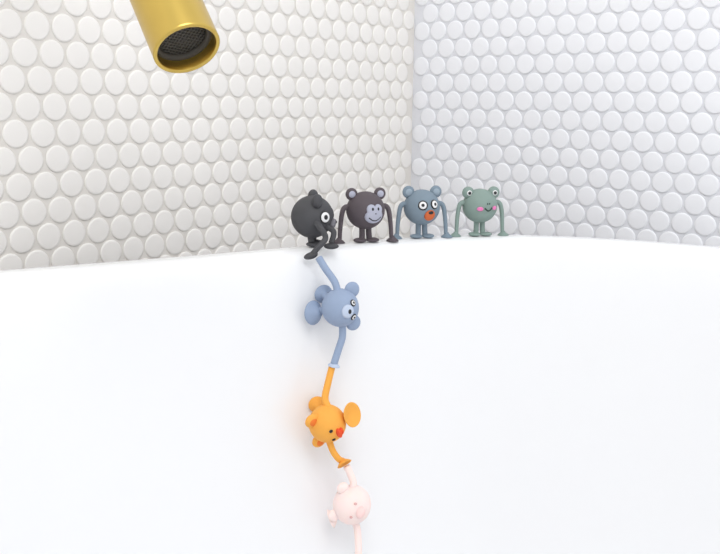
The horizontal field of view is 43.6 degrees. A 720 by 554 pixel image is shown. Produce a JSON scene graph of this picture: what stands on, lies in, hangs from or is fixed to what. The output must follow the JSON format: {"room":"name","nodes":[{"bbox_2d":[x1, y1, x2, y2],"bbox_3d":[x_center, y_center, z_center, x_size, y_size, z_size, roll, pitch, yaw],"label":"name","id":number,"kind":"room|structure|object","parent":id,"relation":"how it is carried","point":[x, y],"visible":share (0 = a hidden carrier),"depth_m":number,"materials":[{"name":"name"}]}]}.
{"room":"bathroom","nodes":[
{"label":"bathroom","id":0,"kind":"room"},
{"bbox_2d":[0,0,414,269],"bbox_3d":[-0.479,-0.365,0.597,1.110,1.901,1.389,1,11,0],"label":"wall","id":1,"kind":"structure","parent":0,"point":[108,154],"depth_m":0.97,"materials":[{"name":"tile"}]},
{"bbox_2d":[130,0,219,72],"bbox_3d":[-0.211,-0.250,0.620,0.344,0.218,0.072,9,14,38],"label":"spout","id":2,"kind":"object","parent":1,"relation":"attached to","point":[181,36],"visible":1,"depth_m":0.53,"materials":[{"name":"gold metal"}]},
{"bbox_2d":[410,0,719,246],"bbox_3d":[0.652,-0.400,0.838,1.152,1.901,0.925,1,11,0],"label":"wall","id":3,"kind":"structure","parent":0,"point":[587,118],"depth_m":1.13,"materials":[{"name":"tile"}]},
{"bbox_3d":[0.093,0.684,0.336,2.150,0.050,2.202,1,11,0],"label":"floor","id":4,"kind":"structure","parent":0,"visible":0},
{"bbox_2d":[0,235,719,553],"bbox_3d":[0.019,0.345,0.427,1.146,0.580,0.891,-6,13,-31],"label":"bathtub","id":5,"kind":"object","parent":4,"relation":"on","point":[513,394],"visible":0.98,"depth_m":0.83,"materials":[{"name":"ceramic"}]},
{"bbox_2d":[291,189,338,259],"bbox_3d":[-0.040,-0.049,0.814,0.040,0.058,0.052,-5,12,-27],"label":"toy","id":6,"kind":"object","parent":5,"relation":"on","point":[312,216],"visible":1,"depth_m":0.80,"materials":[{"name":"grey plastic"}]},
{"bbox_2d":[304,256,360,367],"bbox_3d":[-0.022,0.030,0.792,0.044,0.097,0.033,6,12,28],"label":"toy","id":7,"kind":"object","parent":6,"relation":"hanging from","point":[340,306],"visible":1,"depth_m":0.79,"materials":[{"name":"blue plastic"}]},
{"bbox_2d":[305,367,360,467],"bbox_3d":[-0.023,0.124,0.790,0.048,0.092,0.040,1,11,0],"label":"toy","id":8,"kind":"object","parent":7,"relation":"hanging from","point":[326,422],"visible":1,"depth_m":0.78,"materials":[{"name":"orange plastic"}]},
{"bbox_2d":[327,464,370,553],"bbox_3d":[-0.010,0.210,0.800,0.039,0.088,0.034,4,12,19],"label":"toy","id":9,"kind":"object","parent":8,"relation":"hanging from","point":[352,502],"visible":1,"depth_m":0.79,"materials":[{"name":"pink plastic"}]},
{"bbox_2d":[334,187,398,243],"bbox_3d":[0.006,-0.059,0.849,0.063,0.051,0.037,1,11,0],"label":"toy","id":10,"kind":"object","parent":5,"relation":"on","point":[364,210],"visible":1,"depth_m":0.84,"materials":[{"name":"grey plastic"}]},
{"bbox_2d":[393,185,451,238],"bbox_3d":[0.061,-0.064,0.878,0.062,0.051,0.036,1,11,0],"label":"toy","id":11,"kind":"object","parent":5,"relation":"on","point":[421,207],"visible":1,"depth_m":0.87,"materials":[{"name":"blue plastic"}]},
{"bbox_2d":[451,186,508,236],"bbox_3d":[0.120,-0.066,0.896,0.060,0.049,0.035,1,11,0],"label":"toy","id":12,"kind":"object","parent":5,"relation":"on","point":[478,205],"visible":1,"depth_m":0.89,"materials":[{"name":"green plastic"}]}
]}

